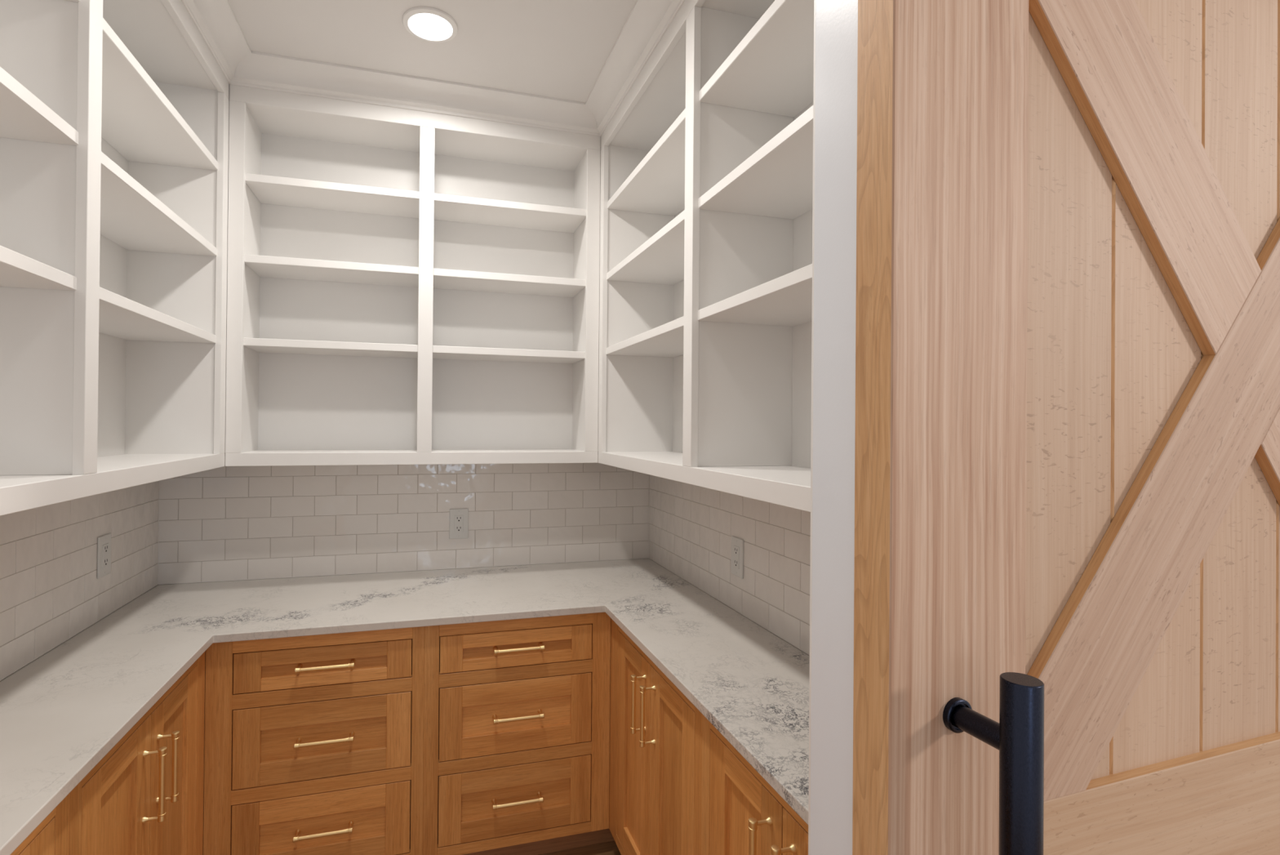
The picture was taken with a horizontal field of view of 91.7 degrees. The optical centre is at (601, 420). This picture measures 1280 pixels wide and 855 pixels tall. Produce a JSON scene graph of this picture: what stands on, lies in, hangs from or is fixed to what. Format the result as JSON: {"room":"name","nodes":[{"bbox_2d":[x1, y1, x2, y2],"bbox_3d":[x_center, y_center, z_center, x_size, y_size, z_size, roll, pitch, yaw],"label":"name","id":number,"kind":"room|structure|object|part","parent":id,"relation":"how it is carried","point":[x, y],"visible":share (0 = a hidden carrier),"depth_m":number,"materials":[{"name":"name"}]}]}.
{"room":"food storage area","nodes":[
{"label":"food storage area","id":0,"kind":"room"},
{"bbox_2d":[0,480,159,681],"bbox_3d":[-1.325,0.082,1.219,0.102,2.605,1.952,1,0,-16],"label":"wall","id":1,"kind":"structure","parent":0,"point":[51,592],"depth_m":1.61,"materials":[{"name":"tile"}]},
{"bbox_2d":[97,533,111,578],"bbox_3d":[-1.437,0.390,1.796,0.007,0.118,0.072,1,0,-16],"label":"wall outlet","id":2,"kind":"object","parent":1,"relation":"attached to","point":[104,542],"visible":1,"depth_m":1.79,"materials":[{"name":"plastic"}]},
{"bbox_2d":[102,542,108,568],"bbox_3d":[-1.435,0.390,1.796,0.002,0.067,0.034,1,0,-16],"label":"receptacle","id":3,"kind":"object","parent":2,"relation":"attached to","point":[104,545],"depth_m":1.79,"materials":[{"name":"plastic"}]},
{"bbox_2d":[0,0,229,515],"bbox_3d":[-1.116,-0.476,1.192,0.265,1.241,1.625,1,0,-16],"label":"upper cabinet","id":4,"kind":"object","parent":1,"relation":"attached to","point":[114,113],"visible":1,"depth_m":1.40,"materials":[{"name":"white paint"}]},
{"bbox_2d":[0,245,76,290],"bbox_3d":[-1.011,-0.261,0.797,0.244,0.026,0.719,1,0,-16],"label":"shelf","id":5,"kind":"object","parent":4,"relation":"attached to","point":[18,272],"depth_m":1.08,"materials":[{"name":"white paint"}]},
{"bbox_2d":[0,66,78,145],"bbox_3d":[-1.008,-0.536,0.799,0.244,0.026,0.719,1,0,-16],"label":"shelf","id":6,"kind":"object","parent":4,"relation":"attached to","point":[25,119],"depth_m":1.09,"materials":[{"name":"white paint"}]},
{"bbox_2d":[66,0,79,2],"bbox_3d":[-1.006,-0.808,0.800,0.244,0.026,0.719,1,0,-16],"label":"shelf","id":7,"kind":"object","parent":4,"relation":"attached to","point":[67,1],"depth_m":1.17,"materials":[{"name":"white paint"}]},
{"bbox_3d":[-1.128,0.111,1.187,0.240,0.019,1.536,1,0,-16],"label":"panel","id":8,"kind":"part","parent":4,"relation":"part of","materials":[{"name":"white paint"}]},
{"bbox_3d":[-1.003,0.124,1.222,0.019,0.043,1.625,1,0,-16],"label":"rail","id":9,"kind":"part","parent":4,"relation":"part of","materials":[{"name":"white paint"}]},
{"bbox_3d":[-1.241,-0.474,1.157,0.006,1.186,1.536,1,0,-16],"label":"panel","id":10,"kind":"part","parent":4,"relation":"part of","materials":[{"name":"white paint"}]},
{"bbox_2d":[98,286,216,343],"bbox_3d":[-1.227,-0.259,1.555,0.244,0.026,0.775,1,0,-16],"label":"shelf","id":11,"kind":"object","parent":4,"relation":"attached to","point":[122,320],"depth_m":1.64,"materials":[{"name":"white paint"}]},
{"bbox_2d":[100,151,217,256],"bbox_3d":[-1.225,-0.534,1.556,0.244,0.026,0.775,1,0,-16],"label":"shelf","id":12,"kind":"object","parent":4,"relation":"attached to","point":[134,221],"depth_m":1.65,"materials":[{"name":"white paint"}]},
{"bbox_2d":[101,17,217,170],"bbox_3d":[-1.222,-0.806,1.558,0.244,0.026,0.775,1,0,-16],"label":"shelf","id":13,"kind":"object","parent":4,"relation":"attached to","point":[140,125],"depth_m":1.65,"materials":[{"name":"white paint"}]},
{"bbox_3d":[-1.118,-1.057,1.193,0.240,0.018,1.536,1,0,-16],"label":"panel","id":14,"kind":"part","parent":4,"relation":"part of","materials":[{"name":"white paint"}]},
{"bbox_3d":[-1.339,-0.471,1.937,0.246,1.186,0.018,1,0,-16],"label":"panel","id":15,"kind":"part","parent":4,"relation":"part of","materials":[{"name":"white paint"}]},
{"bbox_3d":[-0.993,-1.068,1.228,0.019,0.054,1.625,1,0,-16],"label":"rail","id":16,"kind":"part","parent":4,"relation":"part of","materials":[{"name":"white paint"}]},
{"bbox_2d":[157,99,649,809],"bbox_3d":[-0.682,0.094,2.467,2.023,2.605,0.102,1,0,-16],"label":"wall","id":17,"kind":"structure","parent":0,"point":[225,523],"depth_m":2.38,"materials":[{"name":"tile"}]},
{"bbox_2d":[225,84,600,466],"bbox_3d":[-0.643,-0.466,2.298,1.252,1.241,0.243,1,0,-16],"label":"upper cabinet","id":18,"kind":"object","parent":17,"relation":"attached to","point":[405,286],"visible":1,"depth_m":2.33,"materials":[{"name":"white paint"}]},
{"bbox_3d":[-1.217,-0.469,2.144,0.018,1.186,0.224,1,0,-16],"label":"panel","id":19,"kind":"part","parent":18,"relation":"part of","materials":[{"name":"white paint"}]},
{"bbox_2d":[243,337,417,358],"bbox_3d":[-0.940,-0.257,2.217,0.558,0.026,0.222,1,0,-16],"label":"shelf","id":20,"kind":"object","parent":18,"relation":"attached to","point":[258,347],"depth_m":2.16,"materials":[{"name":"white paint"}]},
{"bbox_2d":[244,253,418,287],"bbox_3d":[-0.938,-0.531,2.219,0.558,0.026,0.222,1,0,-16],"label":"shelf","id":21,"kind":"object","parent":18,"relation":"attached to","point":[266,268],"depth_m":2.18,"materials":[{"name":"white paint"}]},
{"bbox_2d":[245,173,419,217],"bbox_3d":[-0.936,-0.798,2.220,0.558,0.026,0.222,1,0,-16],"label":"shelf","id":22,"kind":"object","parent":18,"relation":"attached to","point":[269,192],"depth_m":2.19,"materials":[{"name":"white paint"}]},
{"bbox_3d":[-0.617,0.132,2.187,1.252,0.043,0.019,1,0,-16],"label":"rail","id":23,"kind":"part","parent":18,"relation":"part of","materials":[{"name":"white paint"}]},
{"bbox_3d":[-0.652,0.121,2.300,1.166,0.019,0.218,1,0,-16],"label":"panel","id":24,"kind":"part","parent":18,"relation":"part of","materials":[{"name":"white paint"}]},
{"bbox_3d":[-0.607,-1.060,2.193,1.252,0.054,0.019,1,0,-16],"label":"rail","id":25,"kind":"part","parent":18,"relation":"part of","materials":[{"name":"white paint"}]},
{"bbox_3d":[-0.642,-1.047,2.307,1.166,0.018,0.218,1,0,-16],"label":"panel","id":26,"kind":"part","parent":18,"relation":"part of","materials":[{"name":"white paint"}]},
{"bbox_3d":[-0.678,-0.463,2.411,1.166,1.186,0.006,1,0,-16],"label":"panel","id":27,"kind":"part","parent":18,"relation":"part of","materials":[{"name":"white paint"}]},
{"bbox_2d":[432,345,584,363],"bbox_3d":[-0.361,-0.251,2.383,0.566,0.026,0.222,1,0,-16],"label":"shelf","id":28,"kind":"object","parent":18,"relation":"attached to","point":[441,354],"depth_m":2.33,"materials":[{"name":"white paint"}]},
{"bbox_2d":[433,268,585,297],"bbox_3d":[-0.358,-0.525,2.384,0.566,0.026,0.222,1,0,-16],"label":"shelf","id":29,"kind":"object","parent":18,"relation":"attached to","point":[455,282],"depth_m":2.35,"materials":[{"name":"white paint"}]},
{"bbox_2d":[434,193,586,232],"bbox_3d":[-0.356,-0.792,2.386,0.566,0.026,0.222,1,0,-16],"label":"shelf","id":30,"kind":"object","parent":18,"relation":"attached to","point":[456,211],"depth_m":2.36,"materials":[{"name":"white paint"}]},
{"bbox_3d":[-0.079,-0.457,2.469,0.018,1.186,0.224,1,0,-16],"label":"panel","id":31,"kind":"part","parent":18,"relation":"part of","materials":[{"name":"white paint"}]},
{"bbox_2d":[448,508,468,538],"bbox_3d":[-0.561,0.406,2.445,0.072,0.118,0.007,1,0,-16],"label":"wall outlet","id":32,"kind":"object","parent":17,"relation":"attached to","point":[459,517],"visible":1,"depth_m":2.44,"materials":[{"name":"plastic"}]},
{"bbox_2d":[454,515,463,532],"bbox_3d":[-0.561,0.406,2.443,0.034,0.067,0.002,1,0,-16],"label":"receptacle","id":33,"kind":"object","parent":32,"relation":"attached to","point":[459,519],"depth_m":2.44,"materials":[{"name":"plastic"}]},
{"bbox_2d":[227,0,636,102],"bbox_3d":[-0.393,-1.191,1.535,2.043,0.060,2.060,1,0,-16],"label":"ceiling","id":34,"kind":"structure","parent":0,"point":[559,49],"depth_m":1.88,"materials":[{"name":"paint"}]},
{"bbox_2d":[181,0,251,84],"bbox_3d":[-0.943,-1.130,1.243,0.084,0.075,1.625,1,0,-16],"label":"crown molding","id":35,"kind":"structure","parent":34,"relation":"attached to","point":[215,20],"depth_m":1.81,"materials":[{"name":"white paint"}]},
{"bbox_2d":[230,50,599,136],"bbox_3d":[-0.593,-1.122,2.144,1.253,0.075,0.084,1,0,-16],"label":"crown molding","id":36,"kind":"structure","parent":34,"relation":"attached to","point":[257,69],"depth_m":2.13,"materials":[{"name":"white paint"}]},
{"bbox_2d":[402,6,457,42],"bbox_3d":[-0.500,-1.155,1.818,0.157,0.009,0.157,1,0,-16],"label":"recessed light","id":37,"kind":"object","parent":34,"relation":"in","point":[427,24],"visible":1,"depth_m":1.81,"materials":[{"name":"white paint"}]},
{"bbox_2d":[539,775,621,854],"bbox_3d":[0.016,1.417,0.480,5.100,0.050,4.300,1,0,-16],"label":"floor","id":38,"kind":"structure","parent":0,"point":[611,847],"depth_m":2.02,"materials":[{"name":"brown wood"}]},
{"bbox_2d":[10,793,69,854],"bbox_3d":[-0.944,0.989,0.707,0.362,0.791,0.604,1,0,-16],"label":"base cabinet","id":39,"kind":"object","parent":38,"relation":"on","point":[51,837],"visible":0.3,"depth_m":0.99,"materials":[{"name":"brown wood"}]},
{"bbox_3d":[-0.850,0.665,0.861,0.020,0.055,0.146,1,0,-16],"label":"rail","id":40,"kind":"part","parent":39,"relation":"part of","materials":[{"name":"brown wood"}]},
{"bbox_3d":[-0.811,0.615,0.729,0.020,0.039,0.559,1,0,-16],"label":"frame rail","id":41,"kind":"part","parent":39,"relation":"part of","materials":[{"name":"brown wood"}]},
{"bbox_2d":[68,651,204,854],"bbox_3d":[-1.118,0.991,1.320,0.362,0.791,0.670,1,0,-16],"label":"base cabinet","id":42,"kind":"object","parent":38,"relation":"on","point":[144,796],"visible":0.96,"depth_m":1.34,"materials":[{"name":"brown wood"}]},
{"bbox_3d":[-0.956,0.947,1.208,0.005,0.517,0.158,1,0,-16],"label":"door","id":43,"kind":"part","parent":42,"relation":"part of","materials":[{"name":"brown wood"}]},
{"bbox_3d":[-0.950,0.665,1.211,0.020,0.055,0.150,1,0,-16],"label":"rail","id":44,"kind":"part","parent":42,"relation":"part of","materials":[{"name":"brown wood"}]},
{"bbox_3d":[-0.988,0.617,1.348,0.020,0.039,0.572,1,0,-16],"label":"frame rail","id":45,"kind":"part","parent":42,"relation":"part of","materials":[{"name":"brown wood"}]},
{"bbox_3d":[-0.950,0.776,1.321,0.042,0.155,0.016,1,0,-16],"label":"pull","id":46,"kind":"part","parent":42,"relation":"part of","materials":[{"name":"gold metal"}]},
{"bbox_3d":[-0.970,0.777,1.391,0.042,0.155,0.016,1,0,-16],"label":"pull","id":47,"kind":"part","parent":42,"relation":"part of","materials":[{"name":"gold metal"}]},
{"bbox_3d":[-1.034,0.948,1.483,0.005,0.517,0.158,1,0,-16],"label":"door","id":48,"kind":"part","parent":42,"relation":"part of","materials":[{"name":"brown wood"}]},
{"bbox_3d":[-1.028,0.666,1.485,0.020,0.055,0.150,1,0,-16],"label":"rail","id":49,"kind":"part","parent":42,"relation":"part of","materials":[{"name":"brown wood"}]},
{"bbox_2d":[203,626,424,854],"bbox_3d":[-0.897,0.997,2.022,0.612,0.791,0.621,1,0,-16],"label":"base cabinet","id":50,"kind":"object","parent":38,"relation":"on","point":[313,744],"visible":0.95,"depth_m":1.76,"materials":[{"name":"brown wood"}]},
{"bbox_3d":[-0.790,1.036,1.772,0.472,0.039,0.020,1,0,-16],"label":"frame rail","id":51,"kind":"part","parent":50,"relation":"part of","materials":[{"name":"brown wood"}]},
{"bbox_3d":[-0.787,0.774,1.774,0.472,0.040,0.020,1,0,-16],"label":"frame rail","id":52,"kind":"part","parent":50,"relation":"part of","materials":[{"name":"brown wood"}]},
{"bbox_3d":[-0.786,0.620,1.774,0.472,0.039,0.020,1,0,-16],"label":"frame rail","id":53,"kind":"part","parent":50,"relation":"part of","materials":[{"name":"brown wood"}]},
{"bbox_3d":[-0.792,1.164,1.775,0.339,0.093,0.005,1,0,-16],"label":"drawer","id":54,"kind":"part","parent":50,"relation":"part of","materials":[{"name":"brown wood"}]},
{"bbox_3d":[-0.791,1.237,1.771,0.331,0.062,0.020,1,0,-16],"label":"rail","id":55,"kind":"part","parent":50,"relation":"part of","materials":[{"name":"brown wood"}]},
{"bbox_3d":[-0.790,1.089,1.772,0.331,0.064,0.020,1,0,-16],"label":"rail","id":56,"kind":"part","parent":50,"relation":"part of","materials":[{"name":"brown wood"}]},
{"bbox_3d":[-0.784,1.161,1.753,0.155,0.016,0.042,1,0,-16],"label":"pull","id":57,"kind":"part","parent":50,"relation":"part of","materials":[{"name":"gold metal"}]},
{"bbox_3d":[-0.789,0.983,1.772,0.331,0.062,0.020,1,0,-16],"label":"rail","id":58,"kind":"part","parent":50,"relation":"part of","materials":[{"name":"brown wood"}]},
{"bbox_3d":[-0.788,0.828,1.773,0.331,0.064,0.020,1,0,-16],"label":"rail","id":59,"kind":"part","parent":50,"relation":"part of","materials":[{"name":"brown wood"}]},
{"bbox_3d":[-0.782,0.903,1.754,0.155,0.016,0.042,1,0,-16],"label":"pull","id":60,"kind":"part","parent":50,"relation":"part of","materials":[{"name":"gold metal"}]},
{"bbox_3d":[-0.787,0.735,1.774,0.331,0.034,0.020,1,0,-16],"label":"rail","id":61,"kind":"part","parent":50,"relation":"part of","materials":[{"name":"brown wood"}]},
{"bbox_3d":[-0.789,0.906,1.776,0.339,0.100,0.005,1,0,-16],"label":"drawer","id":62,"kind":"part","parent":50,"relation":"part of","materials":[{"name":"brown wood"}]},
{"bbox_3d":[-0.788,0.701,1.778,0.339,0.043,0.005,1,0,-16],"label":"drawer","id":63,"kind":"part","parent":50,"relation":"part of","materials":[{"name":"brown wood"}]},
{"bbox_3d":[-0.786,0.663,1.774,0.331,0.041,0.020,1,0,-16],"label":"rail","id":64,"kind":"part","parent":50,"relation":"part of","materials":[{"name":"brown wood"}]},
{"bbox_3d":[-0.780,0.694,1.755,0.155,0.016,0.042,1,0,-16],"label":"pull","id":65,"kind":"part","parent":50,"relation":"part of","materials":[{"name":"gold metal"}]},
{"bbox_3d":[-0.792,1.286,1.771,0.472,0.032,0.020,1,0,-16],"label":"frame rail","id":66,"kind":"part","parent":50,"relation":"part of","materials":[{"name":"brown wood"}]},
{"bbox_2d":[422,612,614,854],"bbox_3d":[-0.302,1.002,2.192,0.626,0.791,0.621,1,0,-16],"label":"base cabinet","id":67,"kind":"object","parent":38,"relation":"on","point":[517,711],"visible":0.98,"depth_m":1.92,"materials":[{"name":"brown wood"}]},
{"bbox_3d":[-0.263,1.291,1.922,0.474,0.032,0.020,1,0,-16],"label":"frame rail","id":68,"kind":"part","parent":67,"relation":"part of","materials":[{"name":"brown wood"}]},
{"bbox_3d":[-0.261,1.041,1.923,0.474,0.039,0.020,1,0,-16],"label":"frame rail","id":69,"kind":"part","parent":67,"relation":"part of","materials":[{"name":"brown wood"}]},
{"bbox_3d":[-0.263,1.169,1.926,0.345,0.093,0.005,1,0,-16],"label":"drawer","id":70,"kind":"part","parent":67,"relation":"part of","materials":[{"name":"brown wood"}]},
{"bbox_3d":[-0.259,0.779,1.924,0.474,0.040,0.020,1,0,-16],"label":"frame rail","id":71,"kind":"part","parent":67,"relation":"part of","materials":[{"name":"brown wood"}]},
{"bbox_3d":[-0.258,0.626,1.925,0.474,0.039,0.020,1,0,-16],"label":"frame rail","id":72,"kind":"part","parent":67,"relation":"part of","materials":[{"name":"brown wood"}]},
{"bbox_3d":[-0.263,1.242,1.922,0.337,0.062,0.020,1,0,-16],"label":"rail","id":73,"kind":"part","parent":67,"relation":"part of","materials":[{"name":"brown wood"}]},
{"bbox_3d":[-0.262,1.095,1.923,0.337,0.064,0.020,1,0,-16],"label":"rail","id":74,"kind":"part","parent":67,"relation":"part of","materials":[{"name":"brown wood"}]},
{"bbox_3d":[-0.261,0.911,1.927,0.345,0.100,0.005,1,0,-16],"label":"drawer","id":75,"kind":"part","parent":67,"relation":"part of","materials":[{"name":"brown wood"}]},
{"bbox_3d":[-0.261,0.988,1.923,0.337,0.062,0.020,1,0,-16],"label":"rail","id":76,"kind":"part","parent":67,"relation":"part of","materials":[{"name":"brown wood"}]},
{"bbox_3d":[-0.259,0.834,1.924,0.337,0.064,0.020,1,0,-16],"label":"rail","id":77,"kind":"part","parent":67,"relation":"part of","materials":[{"name":"brown wood"}]},
{"bbox_3d":[-0.259,0.706,1.928,0.345,0.043,0.005,1,0,-16],"label":"drawer","id":78,"kind":"part","parent":67,"relation":"part of","materials":[{"name":"brown wood"}]},
{"bbox_3d":[-0.259,0.740,1.924,0.337,0.034,0.020,1,0,-16],"label":"rail","id":79,"kind":"part","parent":67,"relation":"part of","materials":[{"name":"brown wood"}]},
{"bbox_3d":[-0.257,1.166,1.903,0.155,0.016,0.042,1,0,-16],"label":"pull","id":80,"kind":"part","parent":67,"relation":"part of","materials":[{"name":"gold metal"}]},
{"bbox_3d":[-0.258,0.668,1.925,0.337,0.041,0.020,1,0,-16],"label":"rail","id":81,"kind":"part","parent":67,"relation":"part of","materials":[{"name":"brown wood"}]},
{"bbox_3d":[-0.255,0.908,1.905,0.155,0.016,0.042,1,0,-16],"label":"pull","id":82,"kind":"part","parent":67,"relation":"part of","materials":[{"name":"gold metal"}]},
{"bbox_3d":[-0.253,0.699,1.906,0.155,0.016,0.042,1,0,-16],"label":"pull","id":83,"kind":"part","parent":67,"relation":"part of","materials":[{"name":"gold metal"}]},
{"bbox_2d":[608,617,702,854],"bbox_3d":[0.267,1.005,1.709,0.387,0.791,0.682,1,0,-16],"label":"base cabinet","id":84,"kind":"object","parent":38,"relation":"on","point":[655,731],"visible":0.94,"depth_m":1.63,"materials":[{"name":"brown wood"}]},
{"bbox_3d":[0.134,1.293,1.649,0.020,0.032,0.566,1,0,-16],"label":"frame rail","id":85,"kind":"part","parent":84,"relation":"part of","materials":[{"name":"brown wood"}]},
{"bbox_3d":[0.095,1.244,1.785,0.020,0.062,0.148,1,0,-16],"label":"rail","id":86,"kind":"part","parent":84,"relation":"part of","materials":[{"name":"brown wood"}]},
{"bbox_3d":[0.100,0.677,1.788,0.020,0.055,0.148,1,0,-16],"label":"rail","id":87,"kind":"part","parent":84,"relation":"part of","materials":[{"name":"brown wood"}]},
{"bbox_3d":[0.102,0.959,1.787,0.005,0.517,0.156,1,0,-16],"label":"door","id":88,"kind":"part","parent":84,"relation":"part of","materials":[{"name":"brown wood"}]},
{"bbox_3d":[0.099,0.765,1.677,0.042,0.155,0.016,1,0,-16],"label":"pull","id":89,"kind":"part","parent":84,"relation":"part of","materials":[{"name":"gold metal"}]},
{"bbox_3d":[0.119,0.764,1.608,0.042,0.155,0.016,1,0,-16],"label":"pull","id":90,"kind":"part","parent":84,"relation":"part of","materials":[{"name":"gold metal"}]},
{"bbox_3d":[0.139,0.628,1.653,0.020,0.039,0.566,1,0,-16],"label":"frame rail","id":91,"kind":"part","parent":84,"relation":"part of","materials":[{"name":"brown wood"}]},
{"bbox_3d":[0.177,0.677,1.516,0.020,0.055,0.146,1,0,-16],"label":"rail","id":92,"kind":"part","parent":84,"relation":"part of","materials":[{"name":"brown wood"}]},
{"bbox_3d":[0.179,0.959,1.516,0.005,0.517,0.154,1,0,-16],"label":"door","id":93,"kind":"part","parent":84,"relation":"part of","materials":[{"name":"brown wood"}]},
{"bbox_2d":[701,714,808,854],"bbox_3d":[0.442,1.003,1.097,0.387,0.791,0.592,1,0,-16],"label":"base cabinet","id":94,"kind":"object","parent":38,"relation":"on","point":[742,814],"visible":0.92,"depth_m":1.20,"materials":[{"name":"brown wood"}]},
{"bbox_2d":[0,558,809,854],"bbox_3d":[-0.416,0.591,1.517,1.821,0.022,1.871,1,0,-16],"label":"countertop","id":95,"kind":"structure","parent":94,"relation":"on","point":[61,713],"depth_m":1.60,"materials":[{"name":"stone"}]},
{"bbox_3d":[0.275,0.676,1.175,0.020,0.055,0.139,1,0,-16],"label":"rail","id":96,"kind":"part","parent":94,"relation":"part of","materials":[{"name":"brown wood"}]},
{"bbox_3d":[0.276,0.958,1.175,0.005,0.517,0.147,1,0,-16],"label":"door","id":97,"kind":"part","parent":94,"relation":"part of","materials":[{"name":"brown wood"}]},
{"bbox_3d":[0.272,0.763,1.069,0.042,0.155,0.016,1,0,-16],"label":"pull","id":98,"kind":"part","parent":94,"relation":"part of","materials":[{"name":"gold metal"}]},
{"bbox_3d":[0.292,0.763,1.000,0.042,0.155,0.016,1,0,-16],"label":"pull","id":99,"kind":"part","parent":94,"relation":"part of","materials":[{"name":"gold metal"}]},
{"bbox_3d":[0.350,0.675,0.912,0.020,0.055,0.138,1,0,-16],"label":"rail","id":100,"kind":"part","parent":94,"relation":"part of","materials":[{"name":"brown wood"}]},
{"bbox_2d":[648,475,810,655],"bbox_3d":[0.512,0.101,1.784,0.102,2.605,1.874,1,0,-16],"label":"wall","id":101,"kind":"structure","parent":0,"point":[691,527],"depth_m":1.90,"materials":[{"name":"tile"}]},
{"bbox_2d":[598,0,813,511],"bbox_3d":[0.357,-0.461,1.612,0.294,1.241,1.625,1,0,-16],"label":"upper cabinet","id":102,"kind":"object","parent":101,"relation":"attached to","point":[706,197],"visible":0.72,"depth_m":1.58,"materials":[{"name":"white paint"}]},
{"bbox_2d":[585,0,684,136],"bbox_3d":[0.181,-1.119,1.564,0.084,0.075,1.625,1,0,-16],"label":"crown molding","id":103,"kind":"structure","parent":102,"relation":"attached to","point":[648,20],"depth_m":1.90,"materials":[{"name":"white paint"}]},
{"bbox_3d":[0.151,-0.456,2.368,0.274,1.186,0.018,1,0,-16],"label":"panel","id":104,"kind":"part","parent":102,"relation":"part of","materials":[{"name":"white paint"}]},
{"bbox_2d":[605,315,684,357],"bbox_3d":[0.252,-0.259,1.989,0.272,0.026,0.764,1,0,-16],"label":"shelf","id":105,"kind":"object","parent":102,"relation":"attached to","point":[664,340],"depth_m":2.05,"materials":[{"name":"white paint"}]},
{"bbox_2d":[606,209,684,284],"bbox_3d":[0.255,-0.538,1.991,0.272,0.026,0.764,1,0,-16],"label":"shelf","id":106,"kind":"object","parent":102,"relation":"attached to","point":[660,260],"depth_m":2.07,"materials":[{"name":"white paint"}]},
{"bbox_2d":[607,108,685,215],"bbox_3d":[0.257,-0.805,1.992,0.272,0.026,0.764,1,0,-16],"label":"shelf","id":107,"kind":"object","parent":102,"relation":"attached to","point":[656,186],"depth_m":2.07,"materials":[{"name":"white paint"}]},
{"bbox_3d":[0.230,-1.056,1.577,0.019,0.054,1.625,1,0,-16],"label":"rail","id":108,"kind":"part","parent":102,"relation":"part of","materials":[{"name":"white paint"}]},
{"bbox_3d":[0.367,-1.042,1.620,0.268,0.018,1.542,1,0,-16],"label":"panel","id":109,"kind":"part","parent":102,"relation":"part of","materials":[{"name":"white paint"}]},
{"bbox_3d":[0.220,0.136,1.571,0.019,0.043,1.625,1,0,-16],"label":"rail","id":110,"kind":"part","parent":102,"relation":"part of","materials":[{"name":"white paint"}]},
{"bbox_3d":[0.357,0.126,1.614,0.268,0.019,1.542,1,0,-16],"label":"panel","id":111,"kind":"part","parent":102,"relation":"part of","materials":[{"name":"white paint"}]},
{"bbox_3d":[0.494,-0.457,1.655,0.006,1.186,1.542,1,0,-16],"label":"panel","id":112,"kind":"part","parent":102,"relation":"part of","materials":[{"name":"white paint"}]},
{"bbox_2d":[697,263,812,326],"bbox_3d":[0.469,-0.261,1.228,0.272,0.026,0.735,1,0,-16],"label":"shelf","id":113,"kind":"object","parent":102,"relation":"attached to","point":[784,300],"depth_m":1.37,"materials":[{"name":"white paint"}]},
{"bbox_2d":[698,105,813,219],"bbox_3d":[0.472,-0.540,1.230,0.272,0.026,0.735,1,0,-16],"label":"shelf","id":114,"kind":"object","parent":102,"relation":"attached to","point":[775,182],"depth_m":1.39,"materials":[{"name":"white paint"}]},
{"bbox_2d":[699,0,813,117],"bbox_3d":[0.474,-0.807,1.231,0.272,0.026,0.735,1,0,-16],"label":"shelf","id":115,"kind":"object","parent":102,"relation":"attached to","point":[770,73],"depth_m":1.41,"materials":[{"name":"white paint"}]},
{"bbox_2d":[731,535,743,578],"bbox_3d":[0.417,0.420,1.910,0.007,0.118,0.072,1,0,-16],"label":"wall outlet","id":116,"kind":"object","parent":101,"relation":"attached to","point":[737,544],"visible":1,"depth_m":1.90,"materials":[{"name":"plastic"}]},
{"bbox_2d":[733,545,739,568],"bbox_3d":[0.415,0.420,1.910,0.002,0.067,0.034,1,0,-16],"label":"receptacle","id":117,"kind":"object","parent":116,"relation":"attached to","point":[735,548],"depth_m":1.91,"materials":[{"name":"plastic"}]},
{"bbox_3d":[1.147,0.102,1.018,1.855,2.605,0.212,1,0,-16],"label":"wall","id":118,"kind":"structure","parent":0,"visible":0},
{"bbox_2d":[808,0,857,854],"bbox_3d":[0.268,0.118,0.701,0.022,2.555,0.092,1,0,-16],"label":"door frame","id":119,"kind":"structure","parent":118,"relation":"attached to","point":[832,560],"depth_m":0.69,"materials":[{"name":"paint"}]},
{"bbox_2d":[852,0,1279,854],"bbox_3d":[0.845,0.318,0.773,1.186,2.135,0.137,1,0,-19],"label":"door","id":120,"kind":"structure","parent":118,"relation":"in","point":[1067,562],"depth_m":0.69,"materials":[{"name":"brown wood"}]},
{"bbox_3d":[0.378,0.465,0.559,0.033,0.462,0.033,1,0,-19],"label":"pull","id":121,"kind":"part","parent":120,"relation":"part of","materials":[{"name":"black metal"}]},
{"bbox_3d":[0.830,0.504,0.813,0.823,0.184,0.050,1,0,-19],"label":"rail","id":122,"kind":"part","parent":120,"relation":"part of","materials":[{"name":"brown wood"}]}
]}

